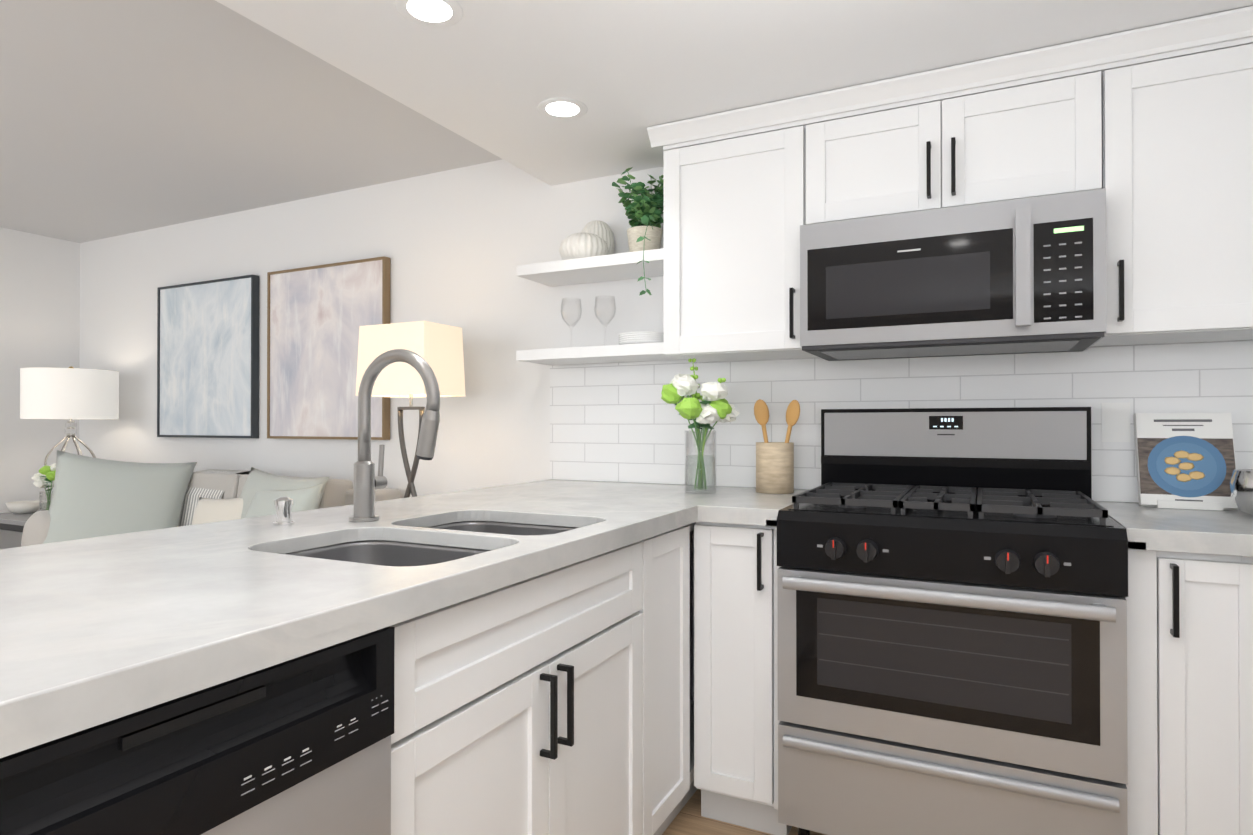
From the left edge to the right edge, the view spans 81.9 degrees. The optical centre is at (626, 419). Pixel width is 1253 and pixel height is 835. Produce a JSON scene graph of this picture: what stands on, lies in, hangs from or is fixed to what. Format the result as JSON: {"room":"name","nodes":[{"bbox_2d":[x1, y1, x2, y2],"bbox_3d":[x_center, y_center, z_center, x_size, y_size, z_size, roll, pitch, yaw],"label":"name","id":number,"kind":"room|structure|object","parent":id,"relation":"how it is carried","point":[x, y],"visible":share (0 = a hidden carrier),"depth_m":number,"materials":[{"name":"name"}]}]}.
{"room":"kitchen","nodes":[
{"label":"kitchen","id":0,"kind":"room"},
{"bbox_2d":[0,227,79,548],"bbox_3d":[-4.696,-0.055,2.083,0.100,2.420,5.500,0,0,26],"label":"wall","id":1,"kind":"structure","parent":0,"point":[39,301],"depth_m":4.30,"materials":[{"name":"white paint"}]},
{"bbox_2d":[0,0,501,242],"bbox_3d":[-3.091,-1.200,1.297,3.480,0.140,5.500,0,0,26],"label":"ceiling","id":2,"kind":"structure","parent":0,"point":[119,117],"depth_m":2.73,"materials":[{"name":"white paint"}]},
{"bbox_2d":[79,159,1252,502],"bbox_3d":[-0.618,-0.048,3.190,6.430,2.420,0.100,0,0,26],"label":"wall","id":3,"kind":"structure","parent":0,"point":[457,245],"depth_m":3.29,"materials":[{"name":"white paint"}]},
{"bbox_2d":[157,274,258,437],"bbox_3d":[-2.296,-0.328,3.941,0.812,0.850,0.039,0,0,26],"label":"painting","id":4,"kind":"object","parent":3,"relation":"attached to","point":[207,359],"visible":1,"depth_m":3.91,"materials":[{"name":"blue fabric"}]},
{"bbox_2d":[267,256,390,439],"bbox_3d":[-1.472,-0.331,3.533,0.801,0.850,0.039,0,0,26],"label":"painting","id":5,"kind":"object","parent":3,"relation":"attached to","point":[318,316],"visible":0.94,"depth_m":3.53,"materials":[{"name":"fabric"}]},
{"bbox_2d":[516,248,663,286],"bbox_3d":[-0.080,-0.571,2.731,0.640,0.040,0.248,0,0,26],"label":"shelf","id":6,"kind":"object","parent":3,"relation":"attached to","point":[612,267],"visible":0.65,"depth_m":2.68,"materials":[{"name":"white wood"}]},
{"bbox_2d":[559,220,614,259],"bbox_3d":[-0.151,-0.681,2.774,0.190,0.178,0.241,0,0,26],"label":"ribbed vase","id":7,"kind":"object","parent":6,"relation":"on","point":[594,238],"visible":0.62,"depth_m":2.69,"materials":[{"name":"white ceramic"}]},
{"bbox_2d":[612,167,663,294],"bbox_3d":[0.052,-0.668,2.631,0.225,0.478,0.256,0,0,26],"label":"ivy plant","id":8,"kind":"object","parent":6,"relation":"on","point":[646,209],"visible":0.92,"depth_m":2.61,"materials":[{"name":"green plant"}]},
{"bbox_2d":[516,342,681,364],"bbox_3d":[-0.080,-0.246,2.729,0.640,0.040,0.248,0,0,26],"label":"shelf","id":9,"kind":"object","parent":3,"relation":"attached to","point":[643,352],"visible":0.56,"depth_m":2.66,"materials":[{"name":"white wood"}]},
{"bbox_2d":[560,298,581,345],"bbox_3d":[-0.214,-0.367,2.792,0.084,0.200,0.084,0,0,26],"label":"wine glass","id":10,"kind":"object","parent":9,"relation":"on","point":[568,303],"visible":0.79,"depth_m":2.79,"materials":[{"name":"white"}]},
{"bbox_2d":[594,295,615,340],"bbox_3d":[-0.081,-0.367,2.743,0.084,0.200,0.084,0,0,26],"label":"wine glass","id":11,"kind":"object","parent":9,"relation":"on","point":[597,299],"visible":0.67,"depth_m":2.74,"materials":[{"name":"white"}]},
{"bbox_2d":[619,331,663,344],"bbox_3d":[0.071,-0.290,2.656,0.200,0.045,0.200,0,0,26],"label":"plates","id":12,"kind":"object","parent":9,"relation":"on","point":[640,337],"visible":0.58,"depth_m":2.57,"materials":[{"name":"white ceramic"}]},
{"bbox_2d":[663,126,819,362],"bbox_3d":[0.394,-0.559,2.432,0.469,0.688,0.349,0,0,26],"label":"upper cabinet","id":13,"kind":"object","parent":3,"relation":"attached to","point":[734,214],"visible":0.96,"depth_m":2.31,"materials":[{"name":"white wood"}]},
{"bbox_2d":[550,341,1252,501],"bbox_3d":[0.432,0.000,1.388,2.749,0.468,2.199,0,0,26],"label":"tile backsplash","id":14,"kind":"structure","parent":3,"relation":"attached to","point":[618,422],"depth_m":2.44,"materials":[{"name":"white tile"}]},
{"bbox_2d":[806,71,1101,224],"bbox_3d":[0.949,-0.746,2.159,0.764,0.318,0.349,0,0,26],"label":"upper cabinet","id":15,"kind":"object","parent":3,"relation":"attached to","point":[1034,140],"visible":0.92,"depth_m":2.01,"materials":[{"name":"white wood"}]},
{"bbox_2d":[800,188,1105,360],"bbox_3d":[0.928,-0.387,2.115,0.757,0.371,0.437,0,0,26],"label":"microwave","id":16,"kind":"object","parent":15,"relation":"attached to","point":[1021,276],"visible":1,"depth_m":1.95,"materials":[{"name":"silver metal"}]},
{"bbox_2d":[1091,44,1252,346],"bbox_3d":[1.681,-0.563,1.795,0.863,0.688,0.349,0,0,26],"label":"upper cabinet","id":17,"kind":"object","parent":3,"relation":"attached to","point":[1177,158],"visible":0.92,"depth_m":1.80,"materials":[{"name":"white wood"}]},
{"bbox_2d":[647,6,1252,150],"bbox_3d":[1.107,-0.939,2.079,2.142,0.067,0.355,0,0,26],"label":"crown molding","id":18,"kind":"structure","parent":17,"relation":"attached to","point":[1206,33],"depth_m":1.98,"materials":[{"name":"white wood"}]},
{"bbox_2d":[215,0,1252,185],"bbox_3d":[-0.299,-1.134,-0.084,2.750,0.290,5.500,0,0,26],"label":"ceiling","id":19,"kind":"structure","parent":0,"point":[489,75],"depth_m":1.91,"materials":[{"name":"white paint"}]},
{"bbox_2d":[395,0,462,26],"bbox_3d":[-0.468,-0.976,1.716,0.156,0.002,0.156,0,0,26],"label":"recessed light","id":20,"kind":"object","parent":19,"relation":"in","point":[434,13],"visible":1,"depth_m":1.72,"materials":[{"name":"white plastic"}]},
{"bbox_2d":[538,98,586,119],"bbox_3d":[-0.200,-0.973,2.259,0.156,0.002,0.156,0,0,26],"label":"recessed light","id":21,"kind":"object","parent":19,"relation":"in","point":[560,108],"visible":1,"depth_m":2.25,"materials":[{"name":"white plastic"}]},
{"bbox_2d":[662,789,825,834],"bbox_3d":[-1.859,1.196,0.672,6.430,0.100,5.700,0,0,26],"label":"floor","id":22,"kind":"structure","parent":0,"point":[689,819],"depth_m":2.05,"materials":[{"name":"brown wood"}]},
{"bbox_2d":[0,509,43,531],"bbox_3d":[-3.207,0.850,4.074,0.700,0.635,0.500,0,0,26],"label":"side table","id":23,"kind":"object","parent":22,"relation":"on","point":[10,521],"visible":0.04,"depth_m":3.86,"materials":[{"name":"grey"}]},
{"bbox_2d":[5,500,42,513],"bbox_3d":[-3.440,0.501,4.124,0.170,0.062,0.170,0,0,26],"label":"bowl","id":24,"kind":"object","parent":23,"relation":"on","point":[20,507],"visible":0.88,"depth_m":4.08,"materials":[{"name":"white ceramic"}]},
{"bbox_2d":[32,463,55,510],"bbox_3d":[-3.036,0.379,3.796,0.192,0.301,0.115,0,0,26],"label":"flower vase","id":25,"kind":"object","parent":23,"relation":"on","point":[44,477],"visible":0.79,"depth_m":3.77,"materials":[{"name":"clear glass"}]},
{"bbox_2d":[20,366,118,465],"bbox_3d":[-3.099,0.116,4.026,0.436,0.830,0.436,0,0,26],"label":"table lamp","id":26,"kind":"object","parent":23,"relation":"on","point":[70,392],"visible":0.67,"depth_m":3.86,"materials":[{"name":"white fabric"}]},
{"bbox_2d":[0,626,394,834],"bbox_3d":[-0.713,0.714,0.845,0.595,0.866,0.596,0,0,26],"label":"dishwasher","id":27,"kind":"object","parent":22,"relation":"on","point":[300,745],"visible":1,"depth_m":0.78,"materials":[{"name":"grey"}]},
{"bbox_2d":[21,450,399,546],"bbox_3d":[-1.889,0.650,3.256,1.574,1.024,0.839,0,0,26],"label":"sofa","id":28,"kind":"object","parent":22,"relation":"on","point":[92,497],"visible":0.33,"depth_m":3.28,"materials":[{"name":"grey fabric"}]},
{"bbox_2d":[43,450,196,543],"bbox_3d":[-2.372,0.443,3.351,0.461,0.608,0.580,0,0,26],"label":"pillow","id":29,"kind":"object","parent":28,"relation":"on","point":[92,497],"depth_m":3.32,"materials":[{"name":"grey fabric"}]},
{"bbox_2d":[178,469,249,526],"bbox_3d":[-2.022,0.469,3.495,0.300,0.440,0.529,0,0,26],"label":"pillow","id":30,"kind":"object","parent":28,"relation":"on","point":[210,483],"depth_m":3.47,"materials":[{"name":"beige fabric"}]},
{"bbox_2d":[192,497,242,524],"bbox_3d":[-1.745,0.507,3.130,0.430,0.392,0.210,0,0,26],"label":"pillow","id":31,"kind":"object","parent":28,"relation":"on","point":[208,510],"depth_m":3.12,"materials":[{"name":"white fabric"}]},
{"bbox_2d":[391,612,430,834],"bbox_3d":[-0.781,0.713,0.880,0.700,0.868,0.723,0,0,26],"label":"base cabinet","id":32,"kind":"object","parent":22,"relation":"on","point":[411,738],"depth_m":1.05,"materials":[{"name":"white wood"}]},
{"bbox_2d":[431,535,658,834],"bbox_3d":[-0.448,0.717,1.554,0.700,0.868,0.900,0,0,26],"label":"base cabinet","id":33,"kind":"object","parent":22,"relation":"on","point":[559,701],"depth_m":1.38,"materials":[{"name":"white wood"}]},
{"bbox_2d":[0,535,375,650],"bbox_3d":[-0.695,0.255,0.889,0.390,0.045,0.810,0,0,26],"label":"countertop","id":34,"kind":"structure","parent":33,"relation":"on","point":[57,600],"depth_m":1.04,"materials":[{"name":"stone"}]},
{"bbox_2d":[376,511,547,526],"bbox_3d":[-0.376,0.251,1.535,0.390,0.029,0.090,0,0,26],"label":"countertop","id":35,"kind":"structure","parent":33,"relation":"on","point":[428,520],"depth_m":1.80,"materials":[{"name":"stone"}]},
{"bbox_2d":[659,522,696,834],"bbox_3d":[-0.078,0.722,2.303,0.700,0.868,0.999,0,0,26],"label":"base cabinet","id":36,"kind":"object","parent":22,"relation":"on","point":[676,546],"depth_m":1.96,"materials":[{"name":"white wood"}]},
{"bbox_2d":[0,479,731,757],"bbox_3d":[-0.453,0.260,1.683,0.900,0.045,2.448,0,0,26],"label":"countertop","id":37,"kind":"structure","parent":36,"relation":"on","point":[94,631],"depth_m":0.99,"materials":[{"name":"stone"}]},
{"bbox_2d":[273,497,293,525],"bbox_3d":[-0.772,0.205,1.625,0.042,0.062,0.042,0,0,26],"label":"soap dispenser","id":38,"kind":"object","parent":37,"relation":"on","point":[283,505],"visible":1,"depth_m":1.61,"materials":[{"name":"silver metal"}]},
{"bbox_2d":[349,349,439,521],"bbox_3d":[-0.525,0.037,1.683,0.258,0.400,0.107,0,0,26],"label":"faucet","id":39,"kind":"object","parent":37,"relation":"on","point":[367,482],"visible":1,"depth_m":1.68,"materials":[{"name":"silver metal"}]},
{"bbox_2d":[285,521,577,565],"bbox_3d":[-0.376,0.366,1.534,0.476,0.198,0.716,0,0,26],"label":"sink","id":40,"kind":"object","parent":37,"relation":"in","point":[385,553],"depth_m":1.58,"materials":[{"name":"silver metal"}]},
{"bbox_2d":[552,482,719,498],"bbox_3d":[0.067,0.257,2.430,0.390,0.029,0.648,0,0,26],"label":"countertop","id":41,"kind":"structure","parent":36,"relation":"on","point":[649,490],"depth_m":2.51,"materials":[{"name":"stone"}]},
{"bbox_2d":[661,358,739,493],"bbox_3d":[0.232,0.018,2.371,0.260,0.446,0.206,0,0,26],"label":"flower vase","id":42,"kind":"object","parent":41,"relation":"on","point":[711,405],"visible":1,"depth_m":2.35,"materials":[{"name":"clear glass"}]},
{"bbox_2d":[694,521,791,834],"bbox_3d":[0.429,0.722,2.252,0.251,0.869,0.642,0,0,26],"label":"base cabinet","id":43,"kind":"object","parent":22,"relation":"on","point":[736,720],"visible":0.69,"depth_m":2.01,"materials":[{"name":"white wood"}]},
{"bbox_2d":[700,487,807,525],"bbox_3d":[0.449,0.263,2.249,0.215,0.045,0.633,0,0,26],"label":"countertop","id":44,"kind":"structure","parent":43,"relation":"on","point":[741,505],"depth_m":2.02,"materials":[{"name":"stone"}]},
{"bbox_2d":[754,399,799,493],"bbox_3d":[0.505,0.086,2.405,0.158,0.310,0.124,0,0,26],"label":"utensil crock","id":45,"kind":"object","parent":44,"relation":"on","point":[774,467],"visible":1,"depth_m":2.36,"materials":[{"name":"wood"}]},
{"bbox_2d":[777,407,1127,834],"bbox_3d":[0.864,0.558,1.978,0.762,1.192,0.710,0,0,26],"label":"range","id":46,"kind":"object","parent":22,"relation":"on","point":[952,587],"visible":1,"depth_m":1.74,"materials":[{"name":"grey metal"}]},
{"bbox_2d":[1124,549,1252,834],"bbox_3d":[1.343,0.719,1.800,0.244,0.869,0.642,0,0,26],"label":"base cabinet","id":47,"kind":"object","parent":22,"relation":"on","point":[1190,688],"visible":0.56,"depth_m":1.55,"materials":[{"name":"white wood"}]},
{"bbox_2d":[1095,501,1243,555],"bbox_3d":[1.331,0.261,1.813,0.217,0.045,0.633,0,0,26],"label":"countertop","id":48,"kind":"structure","parent":47,"relation":"on","point":[1147,528],"depth_m":1.57,"materials":[{"name":"stone"}]},
{"bbox_2d":[1200,508,1252,556],"bbox_3d":[1.372,0.255,0.921,0.648,0.045,2.198,0,0,26],"label":"countertop","id":49,"kind":"structure","parent":47,"relation":"on","point":[1237,516],"depth_m":1.68,"materials":[{"name":"stone"}]},
{"bbox_2d":[1133,413,1237,510],"bbox_3d":[1.523,0.109,1.968,0.215,0.258,0.108,0,0,26],"label":"cookbook","id":50,"kind":"object","parent":49,"relation":"on","point":[1185,460],"visible":1,"depth_m":1.96,"materials":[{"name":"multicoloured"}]},
{"bbox_2d":[1230,469,1252,514],"bbox_3d":[1.578,0.181,1.763,0.160,0.112,0.160,0,0,26],"label":"glass bowl","id":51,"kind":"object","parent":49,"relation":"on","point":[1241,486],"visible":1,"depth_m":1.76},
{"bbox_3d":[-0.858,0.860,2.868,0.460,0.600,0.460,0,0,26],"label":"end table","id":52,"kind":"object","parent":22,"relation":"on","visible":0},
{"bbox_2d":[356,321,464,497],"bbox_3d":[-0.858,0.094,2.873,0.350,0.929,0.240,0,0,26],"label":"table lamp","id":53,"kind":"object","parent":52,"relation":"on","point":[437,348],"visible":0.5,"depth_m":2.79,"materials":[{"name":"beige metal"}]}
]}

